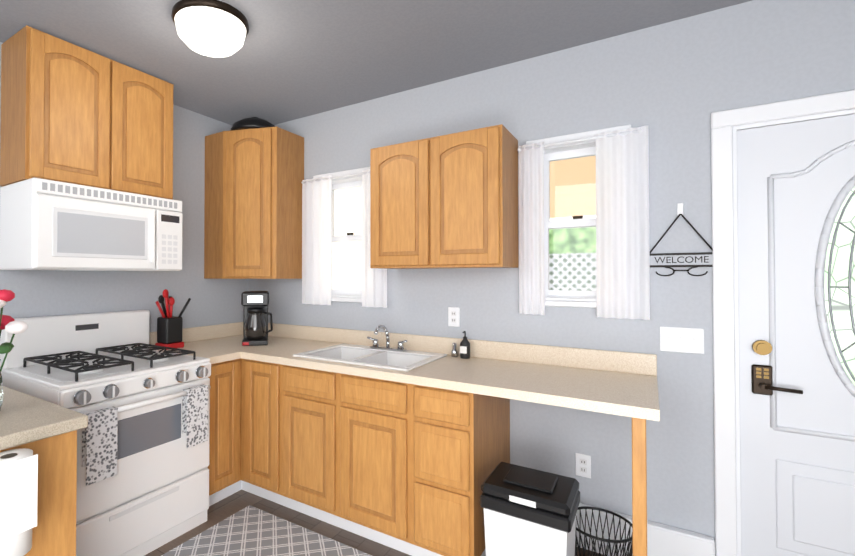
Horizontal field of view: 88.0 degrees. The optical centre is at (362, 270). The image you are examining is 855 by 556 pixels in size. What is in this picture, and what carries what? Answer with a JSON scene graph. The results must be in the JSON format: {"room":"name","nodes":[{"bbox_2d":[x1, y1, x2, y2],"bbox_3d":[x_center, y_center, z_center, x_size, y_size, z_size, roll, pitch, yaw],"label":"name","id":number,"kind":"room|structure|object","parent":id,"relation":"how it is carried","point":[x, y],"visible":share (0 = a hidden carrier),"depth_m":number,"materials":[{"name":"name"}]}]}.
{"room":"kitchen","nodes":[
{"label":"kitchen","id":0,"kind":"room"},
{"bbox_2d":[0,42,247,367],"bbox_3d":[-2.151,0.119,1.878,0.150,2.570,4.200,0,-1,33],"label":"wall","id":1,"kind":"structure","parent":0,"point":[40,293],"depth_m":3.05,"materials":[{"name":"paint"}]},
{"bbox_2d":[0,25,173,199],"bbox_3d":[-1.493,-0.785,2.451,0.329,0.723,0.760,0,-1,33],"label":"upper cabinet","id":2,"kind":"object","parent":1,"relation":"attached to","point":[73,113],"visible":0.98,"depth_m":2.24,"materials":[{"name":"brown wood"}]},
{"bbox_2d":[0,177,182,270],"bbox_3d":[-1.443,-0.210,2.412,0.447,0.423,0.760,0,-1,33],"label":"microwave","id":3,"kind":"object","parent":2,"relation":"attached to","point":[45,224],"visible":1,"depth_m":2.18,"materials":[{"name":"white"}]},
{"bbox_2d":[204,127,303,278],"bbox_3d":[-0.805,-0.466,3.251,0.598,1.055,0.436,0,-1,33],"label":"upper cabinet","id":4,"kind":"object","parent":1,"relation":"attached to","point":[254,178],"visible":1,"depth_m":3.08,"materials":[{"name":"brown wood"}]},
{"bbox_2d":[231,117,275,129],"bbox_3d":[-0.792,-1.058,3.227,0.350,0.127,0.350,0,-1,33],"label":"pan","id":5,"kind":"object","parent":4,"relation":"on","point":[251,123],"visible":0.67,"depth_m":3.08,"materials":[{"name":"black metal"}]},
{"bbox_2d":[145,490,604,555],"bbox_3d":[-0.123,1.426,0.532,5.000,0.080,4.500,0,-1,33],"label":"floor","id":6,"kind":"structure","parent":0,"point":[225,508],"depth_m":2.43,"materials":[{"name":"brown wood"}]},
{"bbox_2d":[0,386,87,555],"bbox_3d":[-1.712,0.940,1.233,1.273,0.910,1.260,0,-1,33],"label":"base cabinet","id":7,"kind":"object","parent":6,"relation":"on","point":[38,465],"depth_m":1.40,"materials":[{"name":"brown wood"}]},
{"bbox_2d":[0,289,27,409],"bbox_3d":[-1.297,0.277,1.479,0.253,0.422,0.264,0,-1,33],"label":"flower vase","id":8,"kind":"object","parent":7,"relation":"on","point":[8,324],"visible":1,"depth_m":1.52,"materials":[{"name":"clear glass"}]},
{"bbox_2d":[0,310,210,555],"bbox_3d":[-1.315,0.829,2.314,0.752,1.160,0.756,0,-1,33],"label":"range","id":9,"kind":"object","parent":6,"relation":"on","point":[143,449],"visible":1,"depth_m":2.18,"materials":[{"name":"white metal"}]},
{"bbox_2d":[161,505,371,555],"bbox_3d":[-0.302,1.401,2.010,1.300,0.008,0.615,0,-1,33],"label":"rug","id":10,"kind":"object","parent":6,"relation":"on","point":[249,530],"visible":0.93,"depth_m":2.26,"materials":[{"name":"grey fabric"}]},
{"bbox_2d":[149,322,659,555],"bbox_3d":[-0.017,0.870,2.449,2.777,1.082,0.884,0,-1,33],"label":"base cabinet","id":11,"kind":"object","parent":6,"relation":"on","point":[399,442],"visible":0.96,"depth_m":2.24,"materials":[{"name":"brown wood"}]},
{"bbox_2d":[155,289,190,349],"bbox_3d":[-1.256,0.312,2.857,0.161,0.386,0.212,0,-1,33],"label":"utensil holder","id":12,"kind":"object","parent":11,"relation":"on","point":[169,329],"visible":0.96,"depth_m":2.81,"materials":[{"name":"black plastic"}]},
{"bbox_2d":[241,291,272,345],"bbox_3d":[-0.739,0.328,3.045,0.284,0.360,0.271,0,-1,33],"label":"coffee maker","id":13,"kind":"object","parent":11,"relation":"on","point":[256,313],"visible":1,"depth_m":2.96,"materials":[{"name":"black plastic"}]},
{"bbox_2d":[293,343,446,371],"bbox_3d":[0.045,0.547,2.559,0.750,0.112,0.515,0,-1,33],"label":"sink","id":14,"kind":"object","parent":11,"relation":"in","point":[388,358],"depth_m":2.62,"materials":[{"name":"white ceramic"}]},
{"bbox_2d":[367,325,406,351],"bbox_3d":[0.124,0.412,2.681,0.286,0.160,0.183,0,-1,33],"label":"faucet","id":15,"kind":"object","parent":11,"relation":"on","point":[375,348],"depth_m":2.71,"materials":[{"name":"silver metal"}]},
{"bbox_2d":[451,343,457,356],"bbox_3d":[0.536,0.462,2.552,0.040,0.080,0.040,0,-1,33],"label":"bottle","id":16,"kind":"object","parent":11,"relation":"on","point":[454,352],"visible":0.96,"depth_m":2.54,"materials":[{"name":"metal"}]},
{"bbox_2d":[460,331,469,358],"bbox_3d":[0.586,0.424,2.501,0.058,0.154,0.059,0,-1,33],"label":"soap bottle","id":17,"kind":"object","parent":11,"relation":"on","point":[464,348],"visible":1,"depth_m":2.48,"materials":[{"name":"black plastic"}]},
{"bbox_2d":[480,462,579,555],"bbox_3d":[0.698,1.137,1.824,0.344,0.532,0.309,0,-1,33],"label":"trash can","id":18,"kind":"object","parent":6,"relation":"on","point":[530,512],"visible":1,"depth_m":1.75,"materials":[{"name":"white plastic"}]},
{"bbox_2d":[575,506,632,555],"bbox_3d":[1.076,1.272,1.978,0.282,0.266,0.282,0,-1,33],"label":"wire basket","id":19,"kind":"object","parent":6,"relation":"on","point":[629,540],"visible":0.75,"depth_m":2.01,"materials":[{"name":"black metal wire"}]},
{"bbox_2d":[0,0,751,125],"bbox_3d":[-0.123,-1.223,0.566,5.000,0.080,4.500,0,-1,33],"label":"ceiling","id":20,"kind":"structure","parent":0,"point":[289,60],"depth_m":2.20,"materials":[{"name":"paint"}]},
{"bbox_2d":[171,0,248,57],"bbox_3d":[-0.702,-1.088,2.033,0.340,0.148,0.340,0,-1,33],"label":"lamp","id":21,"kind":"object","parent":20,"relation":"attached to","point":[215,28],"visible":1,"depth_m":1.94,"materials":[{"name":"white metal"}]},
{"bbox_2d":[248,0,854,540],"bbox_3d":[1.070,0.125,2.368,5.000,2.570,0.150,0,-1,33],"label":"wall","id":22,"kind":"structure","parent":0,"point":[674,84],"depth_m":2.14,"materials":[{"name":"paint"}]},
{"bbox_2d":[313,167,369,302],"bbox_3d":[-0.083,-0.238,3.113,0.600,0.915,0.176,0,-1,33],"label":"window","id":23,"kind":"structure","parent":22,"relation":"in","point":[340,295],"depth_m":3.14,"materials":[{"name":"white"}]},
{"bbox_2d":[301,169,386,307],"bbox_3d":[-0.137,-0.211,3.027,0.726,0.910,0.070,0,-1,33],"label":"curtain","id":24,"kind":"object","parent":23,"relation":"hanging from","point":[316,241],"visible":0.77,"depth_m":3.10,"materials":[{"name":"white fabric"}]},
{"bbox_2d":[370,124,517,268],"bbox_3d":[0.448,-0.366,2.492,0.770,0.705,0.329,0,-1,33],"label":"upper cabinet","id":25,"kind":"object","parent":22,"relation":"attached to","point":[446,201],"visible":1,"depth_m":2.32,"materials":[{"name":"brown wood"}]},
{"bbox_2d":[448,307,459,326],"bbox_3d":[0.545,0.278,2.614,0.072,0.115,0.008,0,-1,33],"label":"outlet","id":26,"kind":"object","parent":22,"relation":"attached to","point":[453,316],"visible":1,"depth_m":2.61,"materials":[{"name":"white plastic"}]},
{"bbox_2d":[526,125,630,307],"bbox_3d":[1.138,-0.258,2.312,0.520,0.895,0.176,0,-1,33],"label":"window","id":27,"kind":"structure","parent":22,"relation":"in","point":[571,297],"depth_m":2.33,"materials":[{"name":"white"}]},
{"bbox_2d":[517,125,649,319],"bbox_3d":[1.097,-0.222,2.218,0.596,0.910,0.070,0,-1,33],"label":"window curtain","id":28,"kind":"object","parent":27,"relation":"hanging from","point":[622,233],"visible":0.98,"depth_m":2.13,"materials":[{"name":"white fabric"}]},
{"bbox_2d":[575,453,590,478],"bbox_3d":[1.122,0.993,2.226,0.072,0.115,0.008,0,-1,33],"label":"electrical outlet","id":29,"kind":"object","parent":22,"relation":"attached to","point":[582,465],"visible":1,"depth_m":2.22,"materials":[{"name":"white plastic"}]},
{"bbox_2d":[575,503,714,555],"bbox_3d":[1.194,1.285,2.145,0.834,0.205,0.055,0,-1,33],"label":"baseboard","id":30,"kind":"structure","parent":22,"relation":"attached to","point":[664,540],"depth_m":2.02,"materials":[{"name":"white"}]},
{"bbox_2d":[650,203,712,275],"bbox_3d":[1.461,-0.141,2.010,0.270,0.338,0.022,0,-1,33],"label":"welcome sign","id":31,"kind":"object","parent":22,"relation":"hanging from","point":[691,260],"visible":0.98,"depth_m":2.01,"materials":[{"name":"white"}]},
{"bbox_2d":[660,326,703,353],"bbox_3d":[1.464,0.320,2.008,0.165,0.115,0.013,0,-1,33],"label":"switch plate","id":32,"kind":"object","parent":22,"relation":"attached to","point":[681,340],"visible":1,"depth_m":2.01,"materials":[{"name":"white plastic"}]},
{"bbox_2d":[711,90,854,555],"bbox_3d":[2.031,0.347,1.707,1.050,2.108,0.196,0,-1,33],"label":"entry door","id":33,"kind":"structure","parent":22,"relation":"in","point":[783,211],"depth_m":1.83,"materials":[{"name":"white"}]},
{"label":"outside","id":34,"kind":"structure","parent":0,"visible":0},
{"bbox_2d":[333,156,596,290],"bbox_3d":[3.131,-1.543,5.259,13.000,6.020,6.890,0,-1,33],"label":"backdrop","id":35,"kind":"structure","parent":34,"point":[559,261],"depth_m":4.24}
]}

